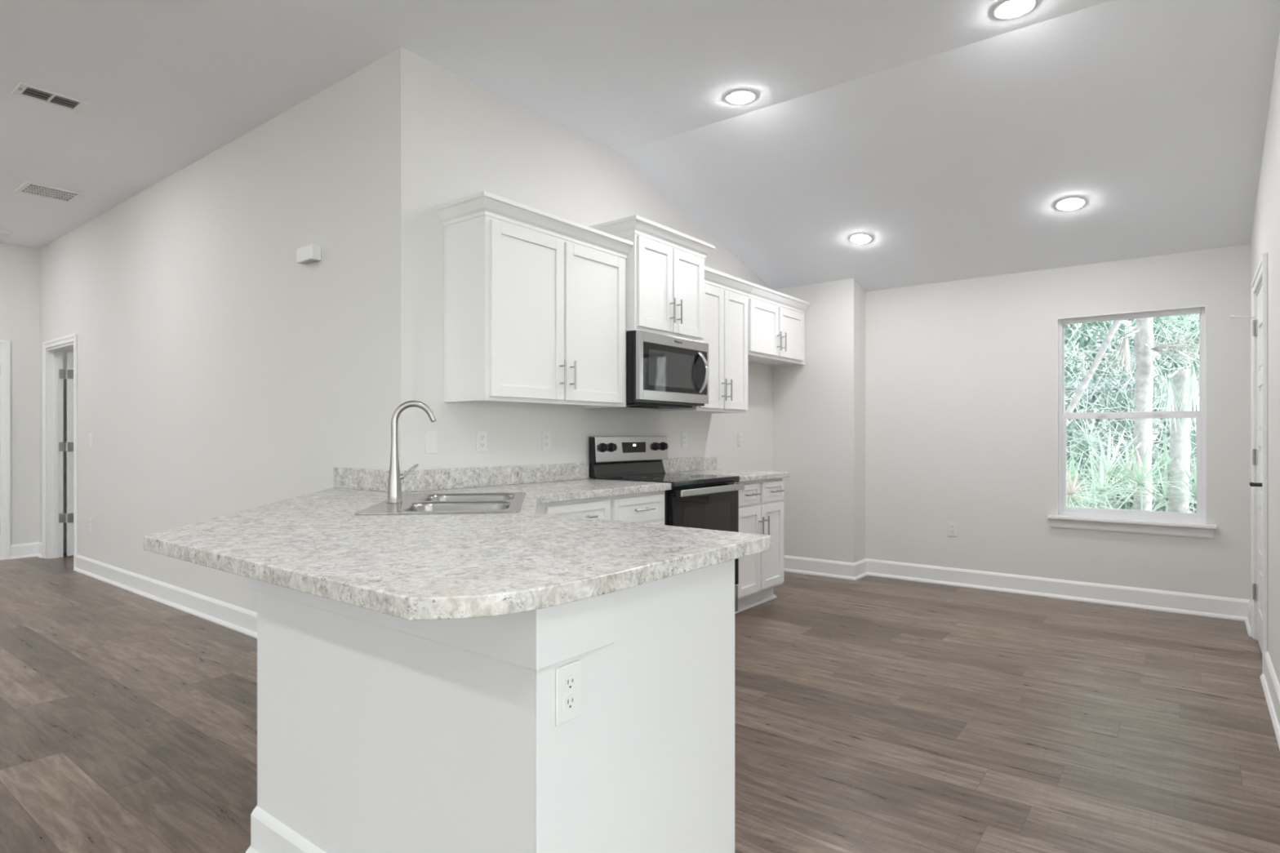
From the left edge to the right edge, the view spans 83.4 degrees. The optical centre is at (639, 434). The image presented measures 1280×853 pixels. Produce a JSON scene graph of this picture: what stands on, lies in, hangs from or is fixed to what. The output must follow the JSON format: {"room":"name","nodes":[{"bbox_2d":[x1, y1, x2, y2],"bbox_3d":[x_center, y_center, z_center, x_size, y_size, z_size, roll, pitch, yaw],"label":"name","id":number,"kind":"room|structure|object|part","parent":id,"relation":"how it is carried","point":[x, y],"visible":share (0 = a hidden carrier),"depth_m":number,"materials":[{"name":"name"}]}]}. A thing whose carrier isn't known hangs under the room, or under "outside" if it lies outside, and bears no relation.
{"room":"kitchen","nodes":[
{"label":"kitchen","id":0,"kind":"room"},
{"bbox_2d":[0,242,39,544],"bbox_3d":[-7.993,-0.317,4.600,0.120,3.050,6.736,0,0,38],"label":"wall","id":1,"kind":"structure","parent":0,"point":[19,264],"depth_m":7.04,"materials":[{"name":"paint"}]},
{"bbox_2d":[0,340,10,559],"bbox_3d":[-6.388,0.152,6.570,0.098,2.112,0.968,0,0,38],"label":"door","id":2,"kind":"structure","parent":1,"relation":"in","point":[5,345],"depth_m":6.92,"materials":[{"name":"paint"}]},
{"bbox_2d":[9,542,42,559],"bbox_3d":[-5.959,1.139,6.988,0.190,0.138,0.231,0,0,38],"label":"baseboard","id":3,"kind":"structure","parent":1,"relation":"attached to","point":[28,549],"depth_m":7.04,"materials":[{"name":"paint"}]},
{"bbox_2d":[63,349,73,553],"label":"door","id":4,"kind":"structure","parent":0,"point":[72,350],"depth_m":7.30,"materials":[{"name":"paint"}]},
{"bbox_2d":[39,55,386,612],"bbox_3d":[-3.561,-0.317,5.363,5.973,3.050,0.120,0,0,38],"label":"wall","id":5,"kind":"structure","parent":0,"point":[220,373],"depth_m":4.55,"materials":[{"name":"paint"}]},
{"bbox_2d":[42,333,77,568],"bbox_3d":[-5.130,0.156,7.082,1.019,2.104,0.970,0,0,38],"label":"door frame","id":6,"kind":"structure","parent":5,"relation":"in","point":[54,374],"depth_m":7.01,"materials":[{"name":"paint"}]},
{"bbox_2d":[88,433,92,446],"bbox_3d":[-4.718,0.050,6.170,0.070,0.114,0.010,0,0,38],"label":"light switch","id":7,"kind":"object","parent":5,"relation":"attached to","point":[90,434],"visible":1,"depth_m":6.16,"materials":[{"name":"white plastic"}]},
{"bbox_2d":[73,554,257,638],"bbox_3d":[-3.162,1.139,4.961,4.684,0.138,0.030,0,0,38],"label":"baseboard","id":8,"kind":"structure","parent":5,"relation":"attached to","point":[241,620],"depth_m":5.03,"materials":[{"name":"paint"}]},
{"bbox_2d":[296,244,320,264],"bbox_3d":[-1.794,-0.972,3.891,0.166,0.081,0.053,0,0,38],"label":"door chime","id":9,"kind":"object","parent":5,"relation":"attached to","point":[308,254],"visible":1,"depth_m":3.85,"materials":[{"name":"white plastic"}]},
{"bbox_2d":[299,259,317,264],"bbox_3d":[-1.795,-0.933,3.893,0.124,0.004,0.038,0,0,38],"label":"door chime","id":10,"kind":"object","parent":9,"relation":"attached to","point":[301,261],"depth_m":3.89,"materials":[{"name":"metal"}]},
{"bbox_2d":[244,559,734,852],"bbox_3d":[-0.800,0.761,2.386,0.938,0.893,2.341,0,0,-44],"label":"peninsula base","id":11,"kind":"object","parent":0,"point":[378,732],"depth_m":1.64,"materials":[{"name":"paint"}]},
{"bbox_3d":[-0.969,1.139,2.304,0.517,0.138,2.393,0,0,-27],"label":"baseboard","id":12,"kind":"part","parent":11,"relation":"part of","materials":[{"name":"paint"}]},
{"bbox_2d":[143,462,770,620],"bbox_3d":[-0.557,0.244,2.808,1.803,0.140,3.215,0,0,-8],"label":"countertop","id":13,"kind":"structure","parent":11,"relation":"on","point":[434,566],"depth_m":1.81,"materials":[{"name":"stone"}]},
{"bbox_2d":[386,400,436,502],"bbox_3d":[-0.906,0.068,2.854,0.192,0.404,0.060,0,0,-7],"label":"faucet","id":14,"kind":"object","parent":13,"relation":"on","point":[394,486],"visible":1,"depth_m":2.83,"materials":[{"name":"silver metal"}]},
{"bbox_3d":[-0.921,0.150,2.860,0.079,0.064,0.022,0,0,-15],"label":"handle","id":15,"kind":"part","parent":14,"relation":"part of","materials":[{"name":"silver metal"}]},
{"bbox_3d":[-0.897,-0.047,2.855,0.175,0.174,0.026,0,0,-7],"label":"spout","id":16,"kind":"part","parent":14,"relation":"part of","materials":[{"name":"silver metal"}]},
{"bbox_2d":[354,492,525,515],"bbox_3d":[-0.755,0.357,2.904,0.560,0.173,0.838,0,0,-7],"label":"sink","id":17,"kind":"object","parent":13,"relation":"in","point":[480,502],"visible":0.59,"depth_m":2.89,"materials":[{"name":"metal"}]},
{"bbox_3d":[-0.688,0.357,2.716,0.387,0.172,0.362,0,0,-7],"label":"bowl","id":18,"kind":"part","parent":17,"relation":"part of","materials":[{"name":"metal"}]},
{"bbox_3d":[-0.738,0.357,3.103,0.387,0.172,0.362,0,0,-7],"label":"bowl","id":19,"kind":"part","parent":17,"relation":"part of","materials":[{"name":"metal"}]},
{"bbox_2d":[555,659,580,725],"bbox_3d":[-0.142,0.515,1.434,0.008,0.114,0.070,0,0,38],"label":"wall outlet","id":20,"kind":"object","parent":11,"relation":"attached to","point":[567,676],"visible":1,"depth_m":1.43,"materials":[{"name":"white plastic"}]},
{"bbox_2d":[564,674,575,691],"bbox_3d":[-0.140,0.495,1.433,0.004,0.029,0.032,0,0,38],"label":"receptacle","id":21,"kind":"object","parent":20,"relation":"attached to","point":[569,679],"depth_m":1.43,"materials":[{"name":"white plastic"}]},
{"bbox_2d":[564,693,575,711],"bbox_3d":[-0.140,0.534,1.433,0.004,0.029,0.032,0,0,38],"label":"receptacle","id":22,"kind":"object","parent":20,"relation":"attached to","point":[569,699],"depth_m":1.43,"materials":[{"name":"white plastic"}]},
{"bbox_3d":[0.029,0.761,1.670,0.008,0.893,0.747,0,0,38],"label":"panel","id":23,"kind":"part","parent":11,"relation":"part of","materials":[{"name":"paint"}]},
{"bbox_2d":[386,47,772,479],"bbox_3d":[0.105,-0.317,5.130,0.120,3.050,4.225,0,0,38],"label":"wall","id":24,"kind":"structure","parent":0,"point":[451,137],"depth_m":3.85,"materials":[{"name":"paint"}]},
{"bbox_2d":[425,430,437,453],"bbox_3d":[-1.030,0.038,3.549,0.010,0.114,0.070,0,0,38],"label":"light switch","id":25,"kind":"object","parent":24,"relation":"attached to","point":[431,436],"visible":1,"depth_m":3.54,"materials":[{"name":"white plastic"}]},
{"bbox_2d":[333,462,588,492],"bbox_3d":[-0.964,0.225,4.105,0.604,0.102,1.341,0,0,38],"label":"backsplash","id":26,"kind":"structure","parent":24,"relation":"attached to","point":[344,477],"depth_m":3.71,"materials":[{"name":"stone"}]},
{"bbox_2d":[476,431,487,452],"bbox_3d":[-0.835,0.038,3.804,0.008,0.114,0.070,0,0,38],"label":"wall outlet","id":27,"kind":"object","parent":24,"relation":"attached to","point":[482,436],"visible":1,"depth_m":3.80,"materials":[{"name":"white plastic"}]},
{"bbox_2d":[480,435,484,440],"bbox_3d":[-0.834,0.018,3.802,0.004,0.029,0.032,0,0,38],"label":"receptacle","id":28,"kind":"object","parent":27,"relation":"attached to","point":[482,437],"depth_m":3.80,"materials":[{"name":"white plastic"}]},
{"bbox_2d":[480,442,484,448],"bbox_3d":[-0.834,0.058,3.802,0.004,0.029,0.032,0,0,38],"label":"receptacle","id":29,"kind":"object","parent":27,"relation":"attached to","point":[482,444],"depth_m":3.80,"materials":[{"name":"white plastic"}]},
{"bbox_2d":[435,191,633,408],"bbox_3d":[-0.509,-0.648,3.925,0.376,0.972,1.178,0,0,38],"label":"upper cabinet","id":30,"kind":"object","parent":24,"relation":"attached to","point":[535,300],"visible":1,"depth_m":3.64,"materials":[{"name":"paint"}]},
{"bbox_3d":[-0.562,-0.605,3.633,0.019,0.846,0.495,0,0,38],"label":"door","id":31,"kind":"part","parent":30,"relation":"part of","materials":[{"name":"paint"}]},
{"bbox_3d":[-0.513,-1.089,3.928,0.366,0.090,1.178,0,0,38],"label":"crown moulding","id":32,"kind":"part","parent":30,"relation":"part of","materials":[{"name":"paint"}]},
{"bbox_3d":[-0.405,-0.315,3.787,0.043,0.152,0.012,0,0,38],"label":"handle","id":33,"kind":"part","parent":30,"relation":"part of","materials":[{"name":"silver metal"}]},
{"bbox_3d":[-0.358,-0.315,3.848,0.043,0.152,0.012,0,0,38],"label":"handle","id":34,"kind":"part","parent":30,"relation":"part of","materials":[{"name":"silver metal"}]},
{"bbox_3d":[-0.248,-0.605,4.040,0.019,0.846,0.498,0,0,38],"label":"door","id":35,"kind":"part","parent":30,"relation":"part of","materials":[{"name":"paint"}]},
{"bbox_2d":[542,431,551,450],"bbox_3d":[-0.543,0.038,4.182,0.008,0.114,0.070,0,0,38],"label":"wall outlet","id":36,"kind":"object","parent":24,"relation":"attached to","point":[546,435],"visible":1,"depth_m":4.18,"materials":[{"name":"white plastic"}]},
{"bbox_2d":[544,435,549,439],"bbox_3d":[-0.542,0.018,4.181,0.004,0.029,0.032,0,0,38],"label":"receptacle","id":37,"kind":"object","parent":36,"relation":"attached to","point":[546,437],"depth_m":4.18,"materials":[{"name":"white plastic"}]},
{"bbox_2d":[544,441,549,446],"bbox_3d":[-0.542,0.058,4.181,0.004,0.029,0.032,0,0,38],"label":"receptacle","id":38,"kind":"object","parent":36,"relation":"attached to","point":[546,443],"depth_m":4.18,"materials":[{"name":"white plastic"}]},
{"bbox_2d":[587,214,715,342],"bbox_3d":[0.076,-0.942,4.634,0.439,0.656,0.864,0,0,38],"label":"upper cabinet","id":39,"kind":"object","parent":24,"relation":"attached to","point":[665,265],"visible":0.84,"depth_m":4.43,"materials":[{"name":"paint"}]},
{"bbox_3d":[0.073,-1.227,4.637,0.429,0.086,0.864,0,0,38],"label":"crown moulding","id":40,"kind":"part","parent":39,"relation":"part of","materials":[{"name":"paint"}]},
{"bbox_3d":[0.094,-0.906,4.381,0.019,0.532,0.344,0,0,38],"label":"door","id":41,"kind":"part","parent":39,"relation":"part of","materials":[{"name":"paint"}]},
{"bbox_2d":[626,330,709,408],"bbox_3d":[0.092,-0.390,4.622,0.476,0.444,0.755,0,0,38],"label":"microwave","id":42,"kind":"object","parent":39,"relation":"attached to","point":[663,371],"visible":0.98,"depth_m":4.44,"materials":[{"name":"silver metal"}]},
{"bbox_3d":[0.222,-0.405,4.533,0.029,0.286,0.706,0,0,38],"label":"glass","id":43,"kind":"part","parent":42,"relation":"part of","materials":[{"name":"black glass"}]},
{"bbox_3d":[0.415,-0.405,4.710,0.071,0.267,0.033,0,0,38],"label":"handle","id":44,"kind":"part","parent":42,"relation":"part of","materials":[{"name":"silver metal"}]},
{"bbox_3d":[0.204,-0.770,4.475,0.043,0.152,0.012,0,0,38],"label":"handle","id":45,"kind":"part","parent":39,"relation":"part of","materials":[{"name":"silver metal"}]},
{"bbox_3d":[0.249,-0.770,4.534,0.043,0.152,0.012,0,0,38],"label":"handle","id":46,"kind":"part","parent":39,"relation":"part of","materials":[{"name":"silver metal"}]},
{"bbox_3d":[0.313,-0.906,4.666,0.019,0.532,0.348,0,0,38],"label":"door","id":47,"kind":"part","parent":39,"relation":"part of","materials":[{"name":"paint"}]},
{"bbox_2d":[681,432,687,448],"bbox_3d":[0.330,0.043,5.316,0.008,0.114,0.070,0,0,38],"label":"wall outlet","id":48,"kind":"object","parent":24,"relation":"attached to","point":[684,435],"visible":1,"depth_m":5.31,"materials":[{"name":"white plastic"}]},
{"bbox_2d":[662,456,716,472],"bbox_3d":[0.369,0.225,5.357,0.020,0.102,0.741,0,0,38],"label":"backsplash","id":49,"kind":"structure","parent":24,"relation":"attached to","point":[709,463],"depth_m":5.34,"materials":[{"name":"stone"}]},
{"bbox_2d":[659,266,753,413],"bbox_3d":[0.482,-0.648,5.212,0.376,0.972,0.752,0,0,38],"label":"upper cabinet","id":50,"kind":"object","parent":24,"relation":"attached to","point":[726,299],"visible":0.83,"depth_m":5.14,"materials":[{"name":"paint"}]},
{"bbox_3d":[0.498,-0.605,5.009,0.019,0.846,0.302,0,0,38],"label":"door","id":51,"kind":"part","parent":50,"relation":"part of","materials":[{"name":"paint"}]},
{"bbox_3d":[0.596,-0.315,5.087,0.043,0.152,0.012,0,0,38],"label":"handle","id":52,"kind":"part","parent":50,"relation":"part of","materials":[{"name":"silver metal"}]},
{"bbox_3d":[0.478,-1.089,5.215,0.366,0.090,0.752,0,0,38],"label":"crown moulding","id":53,"kind":"part","parent":50,"relation":"part of","materials":[{"name":"paint"}]},
{"bbox_3d":[0.642,-0.315,5.147,0.043,0.152,0.012,0,0,38],"label":"handle","id":54,"kind":"part","parent":50,"relation":"part of","materials":[{"name":"silver metal"}]},
{"bbox_3d":[0.703,-0.605,5.275,0.019,0.846,0.336,0,0,38],"label":"door","id":55,"kind":"part","parent":50,"relation":"part of","materials":[{"name":"paint"}]},
{"bbox_2d":[737,432,742,446],"bbox_3d":[0.831,0.046,5.967,0.008,0.114,0.070,0,0,38],"label":"wall outlet","id":56,"kind":"object","parent":24,"relation":"attached to","point":[740,434],"visible":1,"depth_m":5.96,"materials":[{"name":"white plastic"}]},
{"bbox_2d":[746,283,810,366],"bbox_3d":[1.022,-0.869,5.913,0.376,0.530,1.013,0,0,38],"label":"upper cabinet","id":57,"kind":"object","parent":24,"relation":"attached to","point":[775,319],"visible":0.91,"depth_m":5.77,"materials":[{"name":"paint"}]},
{"bbox_3d":[0.972,-0.829,5.624,0.019,0.398,0.454,0,0,38],"label":"door","id":58,"kind":"part","parent":57,"relation":"part of","materials":[{"name":"paint"}]},
{"bbox_3d":[1.116,-0.747,5.762,0.043,0.152,0.012,0,0,38],"label":"handle","id":59,"kind":"part","parent":57,"relation":"part of","materials":[{"name":"silver metal"}]},
{"bbox_3d":[1.142,-1.089,5.820,0.052,0.090,1.013,0,0,38],"label":"crown moulding","id":60,"kind":"part","parent":57,"relation":"part of","materials":[{"name":"paint"}]},
{"bbox_3d":[1.169,-0.747,5.832,0.043,0.152,0.012,0,0,38],"label":"handle","id":61,"kind":"part","parent":57,"relation":"part of","materials":[{"name":"silver metal"}]},
{"bbox_3d":[1.264,-0.829,6.004,0.019,0.398,0.448,0,0,38],"label":"door","id":62,"kind":"part","parent":57,"relation":"part of","materials":[{"name":"paint"}]},
{"bbox_2d":[0,0,1279,291],"bbox_3d":[-1.716,-1.617,2.262,12.980,0.850,10.991,0,0,38],"label":"ceiling","id":63,"kind":"structure","parent":0,"point":[948,134],"depth_m":3.84,"materials":[{"name":"paint"}]},
{"bbox_2d":[0,229,13,236],"bbox_3d":[-5.785,-1.821,6.518,0.150,0.041,0.150,0,0,38],"label":"smoke detector","id":64,"kind":"object","parent":63,"relation":"attached to","point":[2,233],"visible":1,"depth_m":6.50,"materials":[{"name":"white plastic"}]},
{"bbox_2d":[14,181,84,203],"bbox_3d":[-4.485,-1.837,5.463,0.330,0.010,0.348,0,0,38],"label":"ceiling vent","id":65,"kind":"object","parent":63,"relation":"in","point":[28,188],"visible":1,"depth_m":5.45,"materials":[{"name":"white plastic"}]},
{"bbox_2d":[11,82,88,112],"bbox_3d":[-3.217,-1.835,3.926,0.175,0.014,0.296,0,0,38],"label":"ceiling vent","id":66,"kind":"object","parent":63,"relation":"in","point":[24,90],"visible":1,"depth_m":3.92,"materials":[{"name":"white plastic"}]},
{"bbox_2d":[724,89,756,105],"bbox_3d":[0.549,-1.833,3.925,0.176,0.016,0.176,0,0,38],"label":"recessed light","id":67,"kind":"object","parent":63,"relation":"in","point":[737,97],"visible":1,"depth_m":3.90,"materials":[{"name":"white plastic"}]},
{"bbox_2d":[848,232,873,244],"bbox_3d":[1.634,-1.446,5.319,0.176,0.047,0.172,0,0,45],"label":"recessed light","id":68,"kind":"object","parent":63,"relation":"in","point":[860,238],"visible":1,"depth_m":5.30,"materials":[{"name":"white plastic"}]},
{"bbox_2d":[991,0,1037,20],"bbox_3d":[1.616,-1.833,3.101,0.176,0.016,0.176,0,0,38],"label":"recessed light","id":69,"kind":"object","parent":63,"relation":"in","point":[1005,10],"visible":1,"depth_m":3.09,"materials":[{"name":"white plastic"}]},
{"bbox_2d":[1053,196,1086,211],"bbox_3d":[2.700,-1.444,4.510,0.176,0.047,0.172,0,0,45],"label":"recessed light","id":70,"kind":"object","parent":63,"relation":"in","point":[1068,203],"visible":1,"depth_m":4.49,"materials":[{"name":"white plastic"}]},
{"bbox_2d":[0,553,1279,852],"bbox_3d":[-1.730,1.268,2.368,12.830,0.120,10.841,0,0,38],"label":"floor","id":71,"kind":"structure","parent":0,"point":[873,714],"depth_m":3.01,"materials":[{"name":"wood"}]},
{"bbox_2d":[536,490,664,524],"bbox_3d":[-0.391,0.762,3.845,0.661,0.892,1.050,0,0,38],"label":"base cabinet","id":72,"kind":"object","parent":71,"relation":"on","point":[645,507],"visible":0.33,"depth_m":3.73,"materials":[{"name":"paint"}]},
{"bbox_3d":[-0.297,0.405,3.509,0.019,0.137,0.448,0,0,38],"label":"drawer","id":73,"kind":"part","parent":72,"relation":"part of","materials":[{"name":"paint"}]},
{"bbox_3d":[-0.274,0.405,3.491,0.043,0.012,0.165,0,0,38],"label":"handle","id":74,"kind":"part","parent":72,"relation":"part of","materials":[{"name":"silver metal"}]},
{"bbox_3d":[-0.004,0.405,3.890,0.019,0.137,0.446,0,0,38],"label":"drawer","id":75,"kind":"part","parent":72,"relation":"part of","materials":[{"name":"paint"}]},
{"bbox_3d":[0.020,0.405,3.872,0.043,0.012,0.165,0,0,38],"label":"handle","id":76,"kind":"part","parent":72,"relation":"part of","materials":[{"name":"silver metal"}]},
{"bbox_3d":[-0.004,0.785,3.890,0.019,0.585,0.446,0,0,38],"label":"door","id":77,"kind":"part","parent":72,"relation":"part of","materials":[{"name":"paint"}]},
{"bbox_2d":[589,435,744,611],"bbox_3d":[0.184,0.610,4.550,0.684,1.197,0.755,0,0,38],"label":"range","id":78,"kind":"object","parent":71,"relation":"on","point":[702,501],"visible":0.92,"depth_m":4.51,"materials":[{"name":"black glass"}]},
{"bbox_3d":[-0.219,0.083,4.463,0.037,0.058,0.058,0,0,38],"label":"knob","id":79,"kind":"part","parent":78,"relation":"part of","materials":[{"name":"black plastic"}]},
{"bbox_3d":[-0.168,0.083,4.529,0.037,0.058,0.058,0,0,38],"label":"knob","id":80,"kind":"part","parent":78,"relation":"part of","materials":[{"name":"black plastic"}]},
{"bbox_3d":[-0.061,0.092,4.739,0.064,0.162,0.755,0,0,38],"label":"control panel","id":81,"kind":"part","parent":78,"relation":"part of","materials":[{"name":"silver metal"}]},
{"bbox_3d":[0.118,0.083,4.901,0.037,0.058,0.058,0,0,38],"label":"knob","id":82,"kind":"part","parent":78,"relation":"part of","materials":[{"name":"black plastic"}]},
{"bbox_3d":[0.172,0.083,4.970,0.037,0.058,0.058,0,0,38],"label":"knob","id":83,"kind":"part","parent":78,"relation":"part of","materials":[{"name":"black plastic"}]},
{"bbox_2d":[594,472,739,487],"bbox_3d":[0.180,0.286,4.553,0.600,0.034,0.755,0,0,38],"label":"cooktop","id":84,"kind":"object","parent":78,"relation":"in","point":[677,480],"depth_m":4.45,"materials":[{"name":"black glass"}]},
{"bbox_3d":[0.401,0.652,4.383,0.033,0.641,0.747,0,0,38],"label":"oven door","id":85,"kind":"part","parent":78,"relation":"part of","materials":[{"name":"black glass"}]},
{"bbox_3d":[0.450,0.336,4.346,0.014,0.040,0.715,0,0,38],"label":"door handle","id":86,"kind":"part","parent":78,"relation":"part of","materials":[{"name":"silver metal"}]},
{"bbox_3d":[0.399,1.064,4.385,0.028,0.168,0.747,0,0,38],"label":"storage drawer","id":87,"kind":"part","parent":78,"relation":"part of","materials":[{"name":"silver metal"}]},
{"bbox_2d":[733,477,784,613],"bbox_3d":[0.621,0.762,5.159,0.661,0.892,0.733,0,0,38],"label":"base cabinet","id":88,"kind":"object","parent":71,"relation":"on","point":[761,504],"visible":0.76,"depth_m":5.00,"materials":[{"name":"paint"}]},
{"bbox_2d":[662,456,789,482],"bbox_3d":[0.616,0.244,5.167,0.644,0.140,0.741,0,0,38],"label":"countertop","id":89,"kind":"structure","parent":88,"relation":"on","point":[692,465],"depth_m":5.23,"materials":[{"name":"stone"}]},
{"bbox_3d":[0.728,0.785,4.841,0.019,0.585,0.320,0,0,38],"label":"door","id":90,"kind":"part","parent":88,"relation":"part of","materials":[{"name":"paint"}]},
{"bbox_3d":[0.725,0.405,4.837,0.019,0.137,0.310,0,0,38],"label":"drawer","id":91,"kind":"part","parent":88,"relation":"part of","materials":[{"name":"paint"}]},
{"bbox_3d":[0.749,0.405,4.819,0.043,0.012,0.165,0,0,38],"label":"handle","id":92,"kind":"part","parent":88,"relation":"part of","materials":[{"name":"silver metal"}]},
{"bbox_3d":[0.574,1.196,5.195,0.541,0.024,0.733,0,0,38],"label":"shoe moulding","id":93,"kind":"part","parent":88,"relation":"part of","materials":[{"name":"paint"}]},
{"bbox_3d":[0.831,0.648,4.926,0.043,0.165,0.012,0,0,38],"label":"handle","id":94,"kind":"part","parent":88,"relation":"part of","materials":[{"name":"silver metal"}]},
{"bbox_3d":[0.880,0.648,4.989,0.043,0.165,0.012,0,0,38],"label":"handle","id":95,"kind":"part","parent":88,"relation":"part of","materials":[{"name":"silver metal"}]},
{"bbox_3d":[0.941,0.785,5.117,0.019,0.585,0.336,0,0,38],"label":"door","id":96,"kind":"part","parent":88,"relation":"part of","materials":[{"name":"paint"}]},
{"bbox_3d":[0.944,0.405,5.122,0.019,0.137,0.324,0,0,38],"label":"drawer","id":97,"kind":"part","parent":88,"relation":"part of","materials":[{"name":"paint"}]},
{"bbox_3d":[0.968,0.405,5.103,0.043,0.012,0.165,0,0,38],"label":"handle","id":98,"kind":"part","parent":88,"relation":"part of","materials":[{"name":"silver metal"}]},
{"bbox_2d":[772,278,865,563],"bbox_3d":[1.564,-0.044,6.312,0.749,2.505,0.271,0,0,38],"label":"wall","id":99,"kind":"structure","parent":0,"point":[819,405],"depth_m":6.15,"materials":[{"name":"paint"}]},
{"bbox_2d":[865,244,1250,599],"bbox_3d":[2.742,-0.011,5.671,3.398,2.437,0.150,0,0,38],"label":"wall","id":100,"kind":"structure","parent":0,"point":[961,375],"depth_m":5.47,"materials":[{"name":"paint"}]},
{"bbox_2d":[947,521,957,536],"bbox_3d":[2.503,0.758,5.755,0.070,0.114,0.008,0,0,38],"label":"wall outlet","id":101,"kind":"object","parent":100,"relation":"attached to","point":[952,526],"visible":1,"depth_m":5.75,"materials":[{"name":"white plastic"}]},
{"bbox_2d":[783,555,1250,636],"bbox_3d":[2.386,1.139,5.421,3.480,0.138,1.047,0,0,24],"label":"baseboard","id":102,"kind":"structure","parent":100,"relation":"attached to","point":[1208,606],"depth_m":5.38,"materials":[{"name":"paint"}]},
{"bbox_2d":[1047,305,1217,537],"bbox_3d":[3.447,-0.085,5.077,0.979,1.545,0.180,0,0,38],"label":"window","id":103,"kind":"structure","parent":100,"relation":"attached to","point":[1157,522],"depth_m":5.04,"materials":[{"name":"plastic"}]},
{"bbox_3d":[3.473,0.207,5.111,0.813,0.732,0.030,0,0,38],"label":"sash","id":104,"kind":"part","parent":103,"relation":"part of","materials":[{"name":"plastic"}]},
{"bbox_3d":[3.491,-0.469,5.134,0.813,0.705,0.023,0,0,38],"label":"sash","id":105,"kind":"part","parent":103,"relation":"part of","materials":[{"name":"plastic"}]},
{"bbox_3d":[3.427,0.611,5.051,0.979,0.024,0.115,0,0,38],"label":"sill","id":106,"kind":"part","parent":103,"relation":"part of","materials":[{"name":"paint"}]},
{"bbox_2d":[1071,466,1196,512],"bbox_3d":[3.051,1.508,3.962,60.000,0.200,70.000,0,0,38],"label":"ground","id":107,"kind":"structure","parent":0,"point":[1122,506],"depth_m":14.50,"materials":[{"name":"green plant"}]},
{"bbox_2d":[1066,457,1106,507],"bbox_3d":[4.266,0.783,7.426,1.018,1.258,0.643,0,0,38],"label":"palmetto","id":108,"kind":"object","parent":107,"relation":"on","point":[1071,488],"visible":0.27,"depth_m":7.19,"materials":[{"name":"green plant"}]},
{"bbox_2d":[1064,320,1123,422],"bbox_3d":[5.596,-0.631,9.068,1.948,3.945,0.105,0,0,38],"label":"leaning trunk","id":109,"kind":"object","parent":107,"relation":"on","point":[1103,348],"visible":0.24,"depth_m":8.98,"materials":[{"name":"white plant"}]},
{"bbox_2d":[1066,461,1130,509],"bbox_3d":[5.444,0.840,9.522,1.931,1.151,1.660,0,0,-28],"label":"palmetto","id":110,"kind":"object","parent":107,"relation":"on","point":[1091,491],"visible":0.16,"depth_m":9.34,"materials":[{"name":"green plant"}]},
{"bbox_2d":[1064,314,1199,513],"bbox_3d":[11.739,-1.436,11.869,20.934,7.538,7.063,0,0,38],"label":"thicket","id":111,"kind":"object","parent":107,"relation":"on","point":[1082,340],"visible":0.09,"depth_m":12.35,"materials":[{"name":"green plant"}]},
{"bbox_2d":[1064,313,1199,513],"bbox_3d":[8.293,0.040,8.780,11.137,4.418,3.000,0,0,38],"label":"vine tangle","id":112,"kind":"object","parent":107,"relation":"on","point":[1133,361],"visible":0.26,"depth_m":10.01,"materials":[{"name":"green plant"}]},
{"bbox_2d":[1066,418,1196,512],"bbox_3d":[5.193,0.591,7.773,1.722,1.646,0.764,0,0,38],"label":"palmetto","id":113,"kind":"object","parent":107,"relation":"on","point":[1088,444],"visible":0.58,"depth_m":7.71,"materials":[{"name":"green plant"}]},
{"bbox_2d":[1067,446,1196,512],"bbox_3d":[5.113,0.757,7.178,1.523,1.312,0.812,0,0,14],"label":"palmetto","id":114,"kind":"object","parent":107,"relation":"on","point":[1140,479],"visible":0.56,"depth_m":7.14,"materials":[{"name":"green plant"}]},
{"bbox_2d":[1091,434,1196,508],"bbox_3d":[6.053,0.683,8.464,1.254,1.458,0.750,0,0,8],"label":"palmetto","id":115,"kind":"object","parent":107,"relation":"on","point":[1166,451],"visible":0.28,"depth_m":8.72,"materials":[{"name":"green plant"}]},
{"bbox_2d":[1101,314,1199,511],"bbox_3d":[5.679,-1.417,8.009,2.304,5.656,2.498,0,0,-22],"label":"palm","id":116,"kind":"object","parent":107,"relation":"on","point":[1144,340],"visible":0.15,"depth_m":8.04,"materials":[{"name":"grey plant"}]},
{"bbox_2d":[1142,351,1199,512],"bbox_3d":[5.503,0.283,7.255,0.845,2.257,0.390,0,0,38],"label":"palm","id":117,"kind":"object","parent":107,"relation":"on","point":[1179,389],"visible":0.69,"depth_m":7.28,"materials":[{"name":"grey plant"}]},
{"bbox_2d":[1250,29,1279,684],"bbox_3d":[3.918,-0.317,1.899,3.309,3.050,4.391,0,0,38],"label":"wall","id":118,"kind":"structure","parent":0,"point":[1265,234],"depth_m":3.35,"materials":[{"name":"paint"}]},
{"bbox_2d":[1230,253,1267,674],"bbox_3d":[3.379,0.156,3.910,0.239,2.104,0.929,0,0,38],"label":"door","id":119,"kind":"structure","parent":118,"relation":"in","point":[1258,483],"depth_m":4.05,"materials":[{"name":"paint"}]},
{"bbox_3d":[3.185,0.258,3.707,0.067,0.060,0.140,0,0,38],"label":"handle","id":120,"kind":"part","parent":119,"relation":"part of","materials":[{"name":"brown metal"}]},
{"bbox_3d":[3.371,0.156,3.917,0.020,2.104,0.929,0,0,38],"label":"casing","id":121,"kind":"part","parent":119,"relation":"part of","materials":[{"name":"paint"}]},
{"bbox_2d":[1260,651,1279,750],"bbox_3d":[2.170,1.139,2.365,0.030,0.138,2.995,0,0,38],"label":"baseboard","id":122,"kind":"structure","parent":118,"relation":"attached to","point":[1269,682],"depth_m":3.17,"materials":[{"name":"paint"}]}
]}

